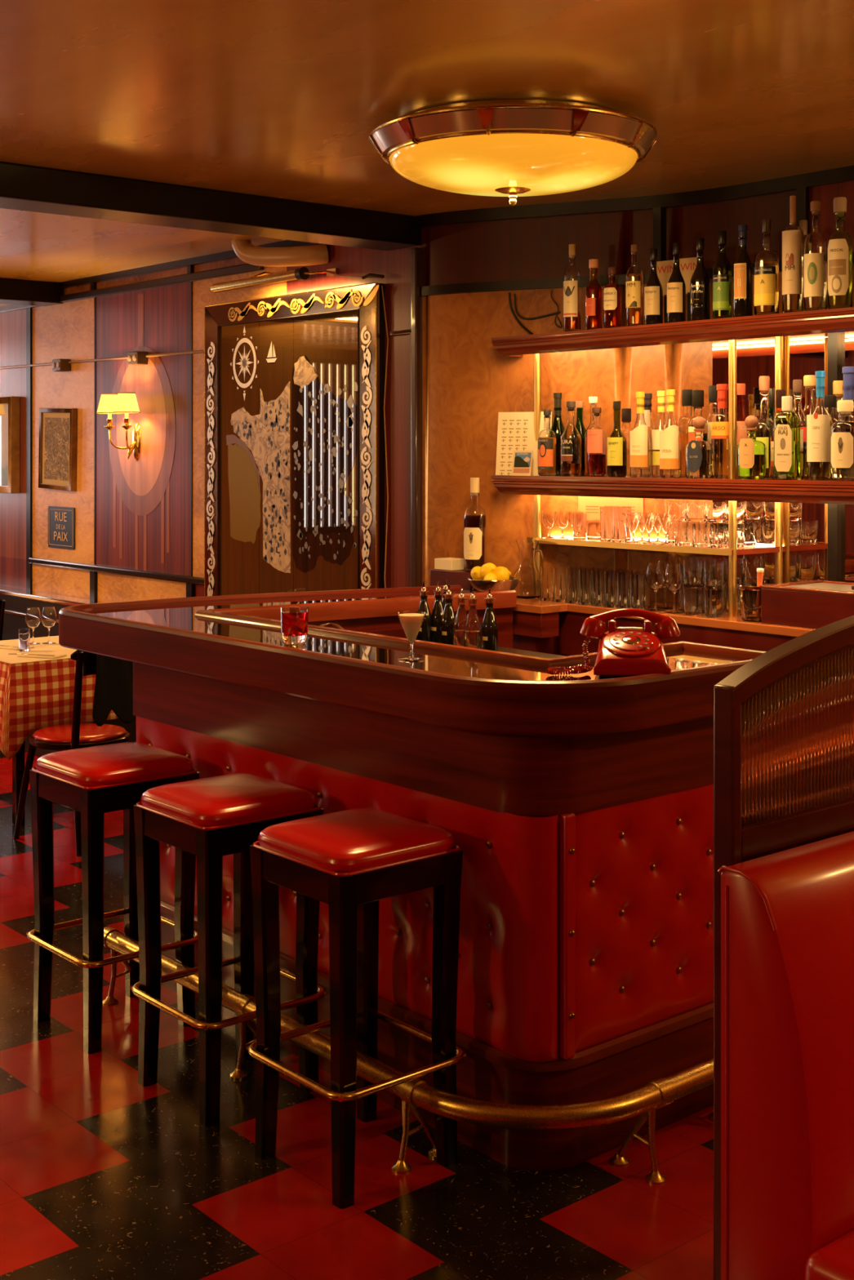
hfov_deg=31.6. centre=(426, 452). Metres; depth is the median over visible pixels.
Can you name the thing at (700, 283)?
liquor bottle
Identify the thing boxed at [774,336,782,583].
brass pole
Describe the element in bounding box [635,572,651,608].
glass
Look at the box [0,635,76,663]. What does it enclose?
tablecloth
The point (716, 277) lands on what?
print
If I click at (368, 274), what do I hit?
clip
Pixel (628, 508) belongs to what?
glass
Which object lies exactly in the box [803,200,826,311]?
liquor bottle
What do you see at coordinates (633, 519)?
cocktail glass
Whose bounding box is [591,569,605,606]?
glass
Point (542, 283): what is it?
trim
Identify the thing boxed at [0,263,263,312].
trim
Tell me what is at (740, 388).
liquor bottle
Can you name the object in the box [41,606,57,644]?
wine glass
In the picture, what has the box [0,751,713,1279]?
floor
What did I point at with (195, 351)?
conduit
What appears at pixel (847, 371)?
liquor bottle
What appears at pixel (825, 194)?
wall panel
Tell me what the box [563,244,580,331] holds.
liquor bottle
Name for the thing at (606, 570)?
glass
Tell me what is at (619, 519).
glass
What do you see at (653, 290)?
liquor bottle
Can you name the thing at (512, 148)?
ceiling lamp
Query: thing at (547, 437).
liquor bottle
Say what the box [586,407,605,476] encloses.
liquor bottle
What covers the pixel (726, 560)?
tumbler
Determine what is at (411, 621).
cocktail
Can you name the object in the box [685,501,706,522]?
glass
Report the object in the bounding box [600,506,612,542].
glass
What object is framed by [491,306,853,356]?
shelf
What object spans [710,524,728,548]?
tumbler
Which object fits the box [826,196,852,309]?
liquor bottle
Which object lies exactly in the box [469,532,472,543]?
print
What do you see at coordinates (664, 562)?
wine glass
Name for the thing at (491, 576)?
lemon
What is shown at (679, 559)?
tumbler
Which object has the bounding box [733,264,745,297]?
print
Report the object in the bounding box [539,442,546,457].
print
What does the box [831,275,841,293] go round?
print
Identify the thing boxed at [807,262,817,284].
print
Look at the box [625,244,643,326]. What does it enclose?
liquor bottle
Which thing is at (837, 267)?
print
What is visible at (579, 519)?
tumbler
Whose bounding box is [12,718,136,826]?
dining table
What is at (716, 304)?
print
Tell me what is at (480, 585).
fruit bowl
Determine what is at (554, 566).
glass
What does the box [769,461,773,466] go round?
print
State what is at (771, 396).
liquor bottle
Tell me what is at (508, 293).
cable
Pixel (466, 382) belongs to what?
wall
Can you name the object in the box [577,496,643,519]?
notice
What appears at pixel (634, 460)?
print
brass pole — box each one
[533,353,541,597]
[728,339,736,617]
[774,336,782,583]
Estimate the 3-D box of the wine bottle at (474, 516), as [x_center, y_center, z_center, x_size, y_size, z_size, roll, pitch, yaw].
[0.197,0.295,6.221,0.092,0.385,0.094,0,0,22]
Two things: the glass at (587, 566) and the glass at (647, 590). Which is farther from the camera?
the glass at (587, 566)
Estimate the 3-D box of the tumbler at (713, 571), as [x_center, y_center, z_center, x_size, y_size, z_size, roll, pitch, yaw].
[1.029,0.441,5.419,0.075,0.098,0.075,0,0,0]
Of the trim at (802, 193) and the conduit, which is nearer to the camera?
the trim at (802, 193)
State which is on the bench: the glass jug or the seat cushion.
the seat cushion
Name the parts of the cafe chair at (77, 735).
leg, post, seat frame, rail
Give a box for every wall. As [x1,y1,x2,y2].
[0,243,419,602]
[419,190,853,602]
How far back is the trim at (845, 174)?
6.00 m
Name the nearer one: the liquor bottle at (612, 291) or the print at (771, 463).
the print at (771, 463)
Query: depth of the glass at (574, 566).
6.09 m
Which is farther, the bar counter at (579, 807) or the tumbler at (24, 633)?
the tumbler at (24, 633)
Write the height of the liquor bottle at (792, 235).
0.400 m
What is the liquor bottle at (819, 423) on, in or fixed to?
on the shelf at (766, 490)
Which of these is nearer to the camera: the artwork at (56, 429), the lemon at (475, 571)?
the lemon at (475, 571)
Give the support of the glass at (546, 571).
on the countertop at (549, 627)
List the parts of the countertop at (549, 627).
panel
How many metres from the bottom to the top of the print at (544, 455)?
0.069 m
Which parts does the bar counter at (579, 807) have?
edge rail, panel, plinth molding, rail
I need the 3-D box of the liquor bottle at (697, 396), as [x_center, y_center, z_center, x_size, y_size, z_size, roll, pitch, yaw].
[1.007,-0.070,5.614,0.072,0.325,0.073,0,0,34]
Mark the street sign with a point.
(61, 520)
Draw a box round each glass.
[25,607,41,644]
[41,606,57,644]
[539,565,554,600]
[541,511,555,537]
[546,564,560,567]
[552,566,567,602]
[555,511,569,538]
[560,565,573,568]
[565,568,579,603]
[566,564,580,567]
[568,511,582,538]
[572,566,586,568]
[577,568,592,604]
[580,565,593,568]
[586,520,599,540]
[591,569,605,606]
[592,566,606,568]
[598,568,612,571]
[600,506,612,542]
[603,571,618,607]
[612,506,626,542]
[616,506,631,541]
[616,572,631,608]
[623,513,642,543]
[623,570,638,573]
[629,573,644,609]
[631,569,644,572]
[632,512,648,542]
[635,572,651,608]
[640,513,657,544]
[644,561,664,611]
[648,512,666,542]
[656,514,675,545]
[656,560,672,609]
[663,563,682,613]
[666,500,686,521]
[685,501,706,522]
[705,501,724,523]
[724,502,744,524]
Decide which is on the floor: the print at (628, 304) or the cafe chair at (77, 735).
the cafe chair at (77, 735)
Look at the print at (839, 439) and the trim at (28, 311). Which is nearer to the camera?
the print at (839, 439)
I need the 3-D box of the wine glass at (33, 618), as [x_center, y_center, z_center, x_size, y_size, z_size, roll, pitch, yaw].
[-1.953,0.859,7.488,0.076,0.180,0.076,0,0,-45]
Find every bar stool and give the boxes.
[26,742,199,1053]
[130,773,326,1126]
[246,808,466,1208]
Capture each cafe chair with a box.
[0,598,5,751]
[13,649,136,856]
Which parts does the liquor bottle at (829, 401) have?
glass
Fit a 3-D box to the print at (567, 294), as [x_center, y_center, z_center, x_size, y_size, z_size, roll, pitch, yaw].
[0.552,-0.628,5.900,0.024,0.035,0.002,0,0,32]
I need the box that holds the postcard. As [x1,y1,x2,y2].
[511,450,533,475]
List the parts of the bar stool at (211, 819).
leg, leg, seat, leg, leg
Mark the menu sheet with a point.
(515, 431)
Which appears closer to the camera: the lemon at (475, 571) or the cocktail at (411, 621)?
the cocktail at (411, 621)
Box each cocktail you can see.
[280,605,308,644]
[397,611,426,662]
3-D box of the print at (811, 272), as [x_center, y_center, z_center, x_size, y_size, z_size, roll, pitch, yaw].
[1.283,-0.598,5.032,0.019,0.044,0.001,0,0,32]
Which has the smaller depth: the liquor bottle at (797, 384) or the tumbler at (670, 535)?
the liquor bottle at (797, 384)
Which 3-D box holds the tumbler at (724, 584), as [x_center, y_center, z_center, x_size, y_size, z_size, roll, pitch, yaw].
[1.079,0.540,5.638,0.075,0.098,0.075,0,0,30]
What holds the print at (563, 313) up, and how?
on the liquor bottle at (571, 276)
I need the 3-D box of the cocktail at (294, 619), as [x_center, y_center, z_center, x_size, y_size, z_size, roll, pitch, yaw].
[-0.384,0.501,4.380,0.081,0.106,0.081,0,0,-40]
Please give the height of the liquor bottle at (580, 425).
0.300 m
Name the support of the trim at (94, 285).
attached to the wall at (64, 331)
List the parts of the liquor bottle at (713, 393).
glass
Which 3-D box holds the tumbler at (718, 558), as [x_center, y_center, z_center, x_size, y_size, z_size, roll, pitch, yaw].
[1.079,0.441,5.638,0.075,0.098,0.075,0,0,-17]
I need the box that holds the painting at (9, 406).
[0,395,19,493]
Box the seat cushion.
[804,1229,853,1279]
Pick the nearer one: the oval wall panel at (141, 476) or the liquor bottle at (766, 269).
the liquor bottle at (766, 269)
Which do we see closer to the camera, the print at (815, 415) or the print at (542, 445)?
the print at (815, 415)
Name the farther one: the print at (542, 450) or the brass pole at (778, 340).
the print at (542, 450)
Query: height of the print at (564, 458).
0.024 m
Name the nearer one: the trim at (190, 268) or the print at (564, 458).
the print at (564, 458)
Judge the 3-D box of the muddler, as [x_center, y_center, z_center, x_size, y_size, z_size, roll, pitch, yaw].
[1.164,0.492,5.282,0.025,0.175,0.039,0,0,-6]
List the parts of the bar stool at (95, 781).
leg, leg, seat, leg, leg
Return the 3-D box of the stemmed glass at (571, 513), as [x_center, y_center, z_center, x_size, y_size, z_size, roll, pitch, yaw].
[0.605,0.293,6.120,0.060,0.108,0.060,0,0,6]
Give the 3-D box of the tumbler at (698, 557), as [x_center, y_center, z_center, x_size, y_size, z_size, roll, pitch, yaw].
[1.026,0.441,5.702,0.075,0.098,0.075,0,0,25]
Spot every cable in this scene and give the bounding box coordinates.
[507,292,533,334]
[513,293,559,319]
[550,289,562,328]
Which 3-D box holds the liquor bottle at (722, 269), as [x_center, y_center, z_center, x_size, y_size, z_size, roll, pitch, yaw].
[1.049,-0.630,5.363,0.066,0.315,0.068,0,0,32]
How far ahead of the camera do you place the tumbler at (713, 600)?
5.39 m
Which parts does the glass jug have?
handle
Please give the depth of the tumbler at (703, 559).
5.54 m
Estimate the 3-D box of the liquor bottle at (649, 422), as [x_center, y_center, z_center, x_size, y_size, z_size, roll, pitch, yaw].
[0.851,-0.068,5.815,0.068,0.321,0.069,0,0,34]
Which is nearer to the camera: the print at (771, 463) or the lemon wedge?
the print at (771, 463)
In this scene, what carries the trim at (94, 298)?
attached to the wall at (64, 331)
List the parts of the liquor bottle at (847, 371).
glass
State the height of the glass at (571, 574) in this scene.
0.135 m
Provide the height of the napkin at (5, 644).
0.008 m
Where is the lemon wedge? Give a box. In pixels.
[676,552,692,555]
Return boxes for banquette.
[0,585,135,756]
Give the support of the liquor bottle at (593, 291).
on the shelf at (842, 319)
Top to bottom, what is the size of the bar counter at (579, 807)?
1.165 m
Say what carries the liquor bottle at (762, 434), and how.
on the shelf at (766, 490)
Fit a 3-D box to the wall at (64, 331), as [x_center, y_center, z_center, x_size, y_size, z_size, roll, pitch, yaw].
[-2.237,0.340,9.248,0.150,2.720,7.000,0,0,-40]
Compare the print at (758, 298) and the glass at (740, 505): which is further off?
the glass at (740, 505)
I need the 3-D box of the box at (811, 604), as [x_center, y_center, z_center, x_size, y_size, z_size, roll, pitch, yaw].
[1.618,0.524,4.940,0.345,0.131,1.042,0,0,-40]
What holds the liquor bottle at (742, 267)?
on the shelf at (842, 319)
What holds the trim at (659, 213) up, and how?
attached to the wall at (466, 382)
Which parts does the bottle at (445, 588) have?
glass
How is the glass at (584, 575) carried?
on the countertop at (549, 627)
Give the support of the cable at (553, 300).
attached to the wall at (466, 382)
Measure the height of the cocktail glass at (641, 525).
0.113 m
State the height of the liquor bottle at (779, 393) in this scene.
0.315 m
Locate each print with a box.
[38,408,77,491]
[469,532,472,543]
[537,448,552,466]
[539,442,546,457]
[539,444,545,455]
[561,455,572,461]
[563,313,576,315]
[565,288,571,296]
[626,301,636,307]
[629,455,647,466]
[651,429,662,449]
[659,458,678,469]
[688,426,694,431]
[690,442,695,448]
[711,435,728,439]
[712,274,728,282]
[712,301,728,308]
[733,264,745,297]
[753,266,775,275]
[753,293,774,304]
[769,425,773,435]
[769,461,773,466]
[779,437,785,449]
[785,253,793,266]
[800,429,802,451]
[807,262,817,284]
[808,266,814,279]
[813,412,817,418]
[828,258,845,275]
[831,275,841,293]
[832,278,839,289]
[837,437,842,453]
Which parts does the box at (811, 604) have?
frame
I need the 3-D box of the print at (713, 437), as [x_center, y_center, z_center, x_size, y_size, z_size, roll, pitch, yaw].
[1.055,-0.056,5.454,0.071,0.012,0.021,0,0,34]
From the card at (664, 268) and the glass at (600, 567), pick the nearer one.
the card at (664, 268)
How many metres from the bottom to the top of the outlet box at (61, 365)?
0.072 m
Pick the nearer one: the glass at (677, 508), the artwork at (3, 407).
the glass at (677, 508)
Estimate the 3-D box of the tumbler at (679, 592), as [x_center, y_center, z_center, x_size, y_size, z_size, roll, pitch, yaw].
[0.973,0.540,5.625,0.075,0.098,0.075,0,0,-33]
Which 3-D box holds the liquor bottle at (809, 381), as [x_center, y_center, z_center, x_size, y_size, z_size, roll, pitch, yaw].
[1.349,-0.090,5.320,0.076,0.365,0.077,0,0,34]
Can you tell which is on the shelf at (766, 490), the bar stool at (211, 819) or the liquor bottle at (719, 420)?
the liquor bottle at (719, 420)
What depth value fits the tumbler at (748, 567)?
5.48 m
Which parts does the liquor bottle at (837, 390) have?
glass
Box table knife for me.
[17,653,54,656]
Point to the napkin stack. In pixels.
(443, 563)
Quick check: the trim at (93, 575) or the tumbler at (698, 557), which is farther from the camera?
the trim at (93, 575)
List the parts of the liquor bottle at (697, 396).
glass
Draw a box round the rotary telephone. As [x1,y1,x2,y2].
[545,608,679,678]
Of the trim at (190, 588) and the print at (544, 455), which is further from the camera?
the trim at (190, 588)
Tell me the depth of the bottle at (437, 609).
5.42 m
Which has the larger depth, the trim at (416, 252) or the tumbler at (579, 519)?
the trim at (416, 252)
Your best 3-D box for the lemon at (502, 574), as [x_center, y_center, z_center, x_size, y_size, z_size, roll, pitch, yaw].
[0.302,0.497,6.076,0.059,0.077,0.063,0,0,17]
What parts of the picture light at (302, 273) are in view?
arm, wall plate, cord, lamp wire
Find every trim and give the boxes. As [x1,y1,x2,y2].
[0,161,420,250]
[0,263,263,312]
[0,277,63,306]
[26,307,32,591]
[28,557,204,585]
[59,240,315,288]
[89,571,97,600]
[90,282,97,290]
[93,297,95,564]
[108,346,175,515]
[113,293,169,570]
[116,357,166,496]
[186,265,194,273]
[186,582,195,597]
[191,281,192,576]
[389,328,411,586]
[411,247,422,586]
[415,165,853,228]
[419,252,853,296]
[653,207,666,261]
[796,186,808,234]
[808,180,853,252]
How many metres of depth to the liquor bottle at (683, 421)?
5.66 m
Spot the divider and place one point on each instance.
(784, 719)
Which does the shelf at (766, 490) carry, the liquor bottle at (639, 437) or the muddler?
the liquor bottle at (639, 437)
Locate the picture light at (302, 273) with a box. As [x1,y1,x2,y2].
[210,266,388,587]
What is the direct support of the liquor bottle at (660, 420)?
on the shelf at (766, 490)
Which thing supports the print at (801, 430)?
on the liquor bottle at (797, 384)
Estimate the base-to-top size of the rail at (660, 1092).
0.220 m
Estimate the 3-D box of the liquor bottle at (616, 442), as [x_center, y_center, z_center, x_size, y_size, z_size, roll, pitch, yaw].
[0.726,-0.052,5.768,0.074,0.290,0.076,0,0,34]
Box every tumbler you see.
[18,628,30,651]
[573,513,586,540]
[666,520,686,543]
[674,522,693,546]
[677,556,697,565]
[677,586,683,611]
[682,560,702,587]
[682,586,702,615]
[688,555,707,558]
[692,523,711,547]
[696,558,716,586]
[702,560,724,590]
[702,588,724,617]
[705,556,725,584]
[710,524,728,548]
[722,583,724,610]
[724,523,745,547]
[724,558,744,586]
[724,585,740,613]
[740,559,760,583]
[743,522,756,546]
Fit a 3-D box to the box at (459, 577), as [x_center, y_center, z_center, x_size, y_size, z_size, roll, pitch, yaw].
[0.141,0.539,6.286,0.123,0.100,0.255,0,0,-40]
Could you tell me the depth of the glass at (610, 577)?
5.74 m
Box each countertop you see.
[512,597,816,656]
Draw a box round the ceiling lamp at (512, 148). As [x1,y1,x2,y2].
[368,99,657,205]
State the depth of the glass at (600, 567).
6.00 m
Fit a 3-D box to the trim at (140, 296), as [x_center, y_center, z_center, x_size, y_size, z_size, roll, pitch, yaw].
[-1.587,-0.110,8.364,0.001,1.540,0.622,0,0,-40]
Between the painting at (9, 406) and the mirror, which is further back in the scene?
the painting at (9, 406)
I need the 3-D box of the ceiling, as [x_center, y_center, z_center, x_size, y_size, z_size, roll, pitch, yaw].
[-2.148,-1.070,4.079,8.400,0.100,15.400,0,0,-40]
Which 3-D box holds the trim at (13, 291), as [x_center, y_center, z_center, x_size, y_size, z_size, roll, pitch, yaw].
[-5.001,-0.958,6.825,7.200,0.125,0.240,0,0,-40]
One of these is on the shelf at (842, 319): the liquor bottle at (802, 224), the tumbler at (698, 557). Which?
the liquor bottle at (802, 224)
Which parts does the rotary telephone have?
coiled cord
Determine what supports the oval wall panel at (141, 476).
attached to the wall at (64, 331)
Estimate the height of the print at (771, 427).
0.038 m
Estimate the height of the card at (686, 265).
0.260 m
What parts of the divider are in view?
post, rail, reeded glass, panel, rail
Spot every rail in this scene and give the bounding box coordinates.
[102,926,713,1184]
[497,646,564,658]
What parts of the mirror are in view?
mirror joint strip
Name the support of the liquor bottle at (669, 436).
on the shelf at (766, 490)
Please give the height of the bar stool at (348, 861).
0.806 m
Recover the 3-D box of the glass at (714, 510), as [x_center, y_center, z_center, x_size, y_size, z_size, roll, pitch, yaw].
[1.075,0.222,5.628,0.075,0.078,0.076,0,0,39]
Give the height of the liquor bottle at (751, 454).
0.224 m
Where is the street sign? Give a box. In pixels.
[48,506,75,549]
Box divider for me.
[712,615,853,1279]
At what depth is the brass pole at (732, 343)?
5.41 m
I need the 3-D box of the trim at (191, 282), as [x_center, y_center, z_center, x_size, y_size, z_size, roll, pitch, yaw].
[-1.238,-0.125,7.951,0.004,1.550,0.012,0,0,-40]
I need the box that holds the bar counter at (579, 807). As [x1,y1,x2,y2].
[58,584,766,1170]
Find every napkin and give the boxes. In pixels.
[0,643,34,649]
[17,652,66,658]
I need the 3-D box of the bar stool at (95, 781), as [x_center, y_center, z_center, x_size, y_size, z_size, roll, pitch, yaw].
[-0.935,1.297,4.511,0.403,0.806,0.403,0,0,-41]
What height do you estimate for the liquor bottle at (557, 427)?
0.336 m
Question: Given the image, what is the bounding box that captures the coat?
[83,653,136,726]
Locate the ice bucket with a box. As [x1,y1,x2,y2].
[737,582,771,622]
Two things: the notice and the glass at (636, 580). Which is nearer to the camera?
the glass at (636, 580)
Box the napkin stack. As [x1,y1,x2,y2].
[434,557,463,570]
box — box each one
[52,358,70,372]
[127,351,147,365]
[430,568,476,591]
[760,579,853,628]
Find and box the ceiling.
[0,0,853,282]
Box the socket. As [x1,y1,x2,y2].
[127,355,131,361]
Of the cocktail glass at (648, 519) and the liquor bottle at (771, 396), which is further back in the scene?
the cocktail glass at (648, 519)
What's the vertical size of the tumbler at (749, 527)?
0.085 m
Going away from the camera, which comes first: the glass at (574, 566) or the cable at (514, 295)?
the glass at (574, 566)
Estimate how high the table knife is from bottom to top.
0.003 m
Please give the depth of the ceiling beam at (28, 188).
5.83 m
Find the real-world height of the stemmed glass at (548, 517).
0.108 m
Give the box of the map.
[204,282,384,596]
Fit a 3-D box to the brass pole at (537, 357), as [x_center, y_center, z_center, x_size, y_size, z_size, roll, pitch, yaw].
[0.449,0.074,6.167,0.036,1.032,0.029,0,0,-40]
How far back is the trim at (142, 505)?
8.27 m
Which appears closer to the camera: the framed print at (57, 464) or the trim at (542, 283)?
the trim at (542, 283)
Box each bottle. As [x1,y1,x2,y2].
[415,581,431,641]
[431,581,444,643]
[440,578,451,608]
[440,584,455,644]
[453,587,467,646]
[463,477,485,571]
[464,587,480,648]
[480,587,497,651]
[537,409,555,475]
[550,392,564,475]
[560,400,581,475]
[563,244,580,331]
[575,400,586,475]
[583,396,597,475]
[585,258,602,329]
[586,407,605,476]
[603,266,621,328]
[607,400,626,476]
[620,408,632,476]
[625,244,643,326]
[629,391,650,477]
[644,248,662,324]
[644,393,654,476]
[651,391,665,477]
[659,389,680,477]
[666,242,685,322]
[676,389,693,477]
[684,416,712,478]
[688,390,707,442]
[689,237,710,320]
[706,385,717,443]
[711,383,728,478]
[712,230,731,319]
[733,224,752,317]
[736,383,746,478]
[736,415,766,479]
[753,218,778,315]
[755,376,772,478]
[768,388,773,421]
[769,389,785,479]
[773,395,799,479]
[782,195,803,312]
[791,379,806,479]
[799,219,807,311]
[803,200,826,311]
[803,374,815,479]
[806,370,832,480]
[823,395,836,422]
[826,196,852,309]
[830,400,853,480]
[832,380,843,420]
[836,366,853,422]
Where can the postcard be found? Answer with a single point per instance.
(522, 460)
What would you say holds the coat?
on the cafe chair at (77, 735)
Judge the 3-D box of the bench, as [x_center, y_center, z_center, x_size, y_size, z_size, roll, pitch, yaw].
[1.085,1.194,2.506,0.973,1.012,0.802,0,0,-40]
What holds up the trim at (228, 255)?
attached to the wall at (64, 331)
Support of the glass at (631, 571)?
on the countertop at (549, 627)
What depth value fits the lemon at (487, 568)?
6.07 m
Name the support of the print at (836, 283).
attached to the liquor bottle at (839, 245)
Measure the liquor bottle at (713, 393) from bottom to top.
0.345 m
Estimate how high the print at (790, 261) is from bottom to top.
0.040 m
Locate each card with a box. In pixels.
[656,260,673,323]
[679,257,696,320]
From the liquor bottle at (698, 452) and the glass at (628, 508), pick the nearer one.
the liquor bottle at (698, 452)
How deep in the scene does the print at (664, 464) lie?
5.53 m
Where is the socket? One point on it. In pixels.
(129, 357)
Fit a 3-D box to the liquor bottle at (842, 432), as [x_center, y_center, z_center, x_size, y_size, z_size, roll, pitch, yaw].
[1.378,-0.040,4.976,0.096,0.265,0.098,0,0,34]
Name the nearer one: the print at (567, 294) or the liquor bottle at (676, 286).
the liquor bottle at (676, 286)
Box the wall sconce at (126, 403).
[96,392,141,461]
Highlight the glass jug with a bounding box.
[513,539,543,599]
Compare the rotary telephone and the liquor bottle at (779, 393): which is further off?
the liquor bottle at (779, 393)
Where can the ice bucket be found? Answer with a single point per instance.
(749, 593)
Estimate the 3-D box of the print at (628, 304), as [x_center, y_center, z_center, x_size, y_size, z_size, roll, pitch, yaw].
[0.765,-0.556,5.656,0.043,0.024,0.008,0,0,32]
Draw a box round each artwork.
[0,404,8,485]
[44,417,69,480]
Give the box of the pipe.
[231,240,328,266]
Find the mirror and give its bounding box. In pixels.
[712,331,853,583]
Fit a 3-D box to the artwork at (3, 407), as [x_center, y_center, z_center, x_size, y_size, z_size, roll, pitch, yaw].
[-2.822,-0.049,9.758,0.005,0.520,0.615,0,0,-40]
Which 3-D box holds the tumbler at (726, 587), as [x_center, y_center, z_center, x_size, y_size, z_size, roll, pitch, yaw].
[1.135,0.540,5.572,0.075,0.098,0.075,0,0,31]
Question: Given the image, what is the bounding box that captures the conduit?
[0,350,204,368]
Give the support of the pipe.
attached to the ceiling
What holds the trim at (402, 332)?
attached to the wall at (64, 331)
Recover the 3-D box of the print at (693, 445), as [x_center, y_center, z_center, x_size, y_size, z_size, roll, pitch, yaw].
[0.957,-0.026,5.422,0.018,0.021,0.001,0,0,34]
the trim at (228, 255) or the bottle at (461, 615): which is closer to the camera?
the bottle at (461, 615)
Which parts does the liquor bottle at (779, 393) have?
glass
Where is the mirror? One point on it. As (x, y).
(805, 525)
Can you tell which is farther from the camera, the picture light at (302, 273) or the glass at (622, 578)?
the picture light at (302, 273)
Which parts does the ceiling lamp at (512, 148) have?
lamp shade, ring glass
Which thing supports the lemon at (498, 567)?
in the fruit bowl
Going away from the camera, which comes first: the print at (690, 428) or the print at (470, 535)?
the print at (690, 428)
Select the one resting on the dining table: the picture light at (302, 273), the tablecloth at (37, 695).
the tablecloth at (37, 695)
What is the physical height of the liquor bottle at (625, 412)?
0.265 m
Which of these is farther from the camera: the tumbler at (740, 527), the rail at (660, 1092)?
the tumbler at (740, 527)
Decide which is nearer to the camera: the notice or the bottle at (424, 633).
the bottle at (424, 633)
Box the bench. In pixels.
[717,831,853,1279]
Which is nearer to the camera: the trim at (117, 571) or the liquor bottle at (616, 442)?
the liquor bottle at (616, 442)
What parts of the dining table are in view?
leg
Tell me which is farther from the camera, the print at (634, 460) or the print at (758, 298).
the print at (634, 460)
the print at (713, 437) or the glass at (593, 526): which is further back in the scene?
the glass at (593, 526)
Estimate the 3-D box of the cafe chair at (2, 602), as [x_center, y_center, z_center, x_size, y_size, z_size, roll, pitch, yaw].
[-2.694,1.248,8.619,0.430,0.907,0.499,0,0,-40]
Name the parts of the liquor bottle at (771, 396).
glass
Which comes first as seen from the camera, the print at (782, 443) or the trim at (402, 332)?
the print at (782, 443)
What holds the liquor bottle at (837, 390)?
on the shelf at (766, 490)
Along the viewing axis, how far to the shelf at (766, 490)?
5.42 m
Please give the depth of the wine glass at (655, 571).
5.60 m
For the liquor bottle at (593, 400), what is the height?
0.315 m
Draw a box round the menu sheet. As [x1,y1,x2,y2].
[495,411,551,475]
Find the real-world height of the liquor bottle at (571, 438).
0.295 m
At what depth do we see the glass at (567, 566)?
6.01 m
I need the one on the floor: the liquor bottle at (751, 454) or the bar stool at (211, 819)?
the bar stool at (211, 819)
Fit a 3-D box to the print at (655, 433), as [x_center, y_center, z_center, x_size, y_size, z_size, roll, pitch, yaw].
[0.867,-0.049,5.673,0.057,0.075,0.013,0,0,34]
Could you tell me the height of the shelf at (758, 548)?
0.026 m
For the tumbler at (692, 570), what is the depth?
5.46 m
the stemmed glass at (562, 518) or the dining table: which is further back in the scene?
the dining table
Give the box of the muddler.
[756,568,764,585]
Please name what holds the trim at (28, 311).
attached to the wall at (64, 331)
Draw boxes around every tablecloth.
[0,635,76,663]
[0,657,118,759]
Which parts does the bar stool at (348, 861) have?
leg, leg, seat, leg, leg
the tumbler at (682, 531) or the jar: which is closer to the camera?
the jar
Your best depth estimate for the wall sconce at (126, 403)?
8.33 m
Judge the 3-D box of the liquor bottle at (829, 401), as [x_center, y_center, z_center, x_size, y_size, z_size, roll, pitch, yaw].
[1.385,-0.052,5.201,0.072,0.290,0.072,0,0,34]
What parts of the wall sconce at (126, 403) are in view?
lamp shade, shade trim, arm, lamp shade, shade trim, arm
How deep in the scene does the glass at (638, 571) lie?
5.80 m
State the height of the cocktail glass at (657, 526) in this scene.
0.113 m
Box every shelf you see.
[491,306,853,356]
[491,475,853,504]
[527,536,784,555]
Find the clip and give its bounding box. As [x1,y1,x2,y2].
[361,273,384,279]
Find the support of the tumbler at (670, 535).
on the shelf at (758, 548)
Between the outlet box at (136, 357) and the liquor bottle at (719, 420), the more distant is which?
the outlet box at (136, 357)
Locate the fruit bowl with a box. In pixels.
[466,576,519,591]
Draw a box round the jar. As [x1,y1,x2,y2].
[319,622,344,629]
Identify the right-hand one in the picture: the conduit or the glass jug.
the glass jug
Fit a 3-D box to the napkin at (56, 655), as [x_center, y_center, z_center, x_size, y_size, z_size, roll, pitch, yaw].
[-1.795,0.946,7.038,0.200,0.008,0.110,0,0,21]
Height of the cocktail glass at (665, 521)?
0.113 m
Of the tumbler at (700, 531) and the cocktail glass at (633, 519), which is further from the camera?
the cocktail glass at (633, 519)
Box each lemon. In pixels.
[470,566,483,580]
[480,562,497,579]
[483,573,497,580]
[494,566,509,580]
[497,566,511,575]

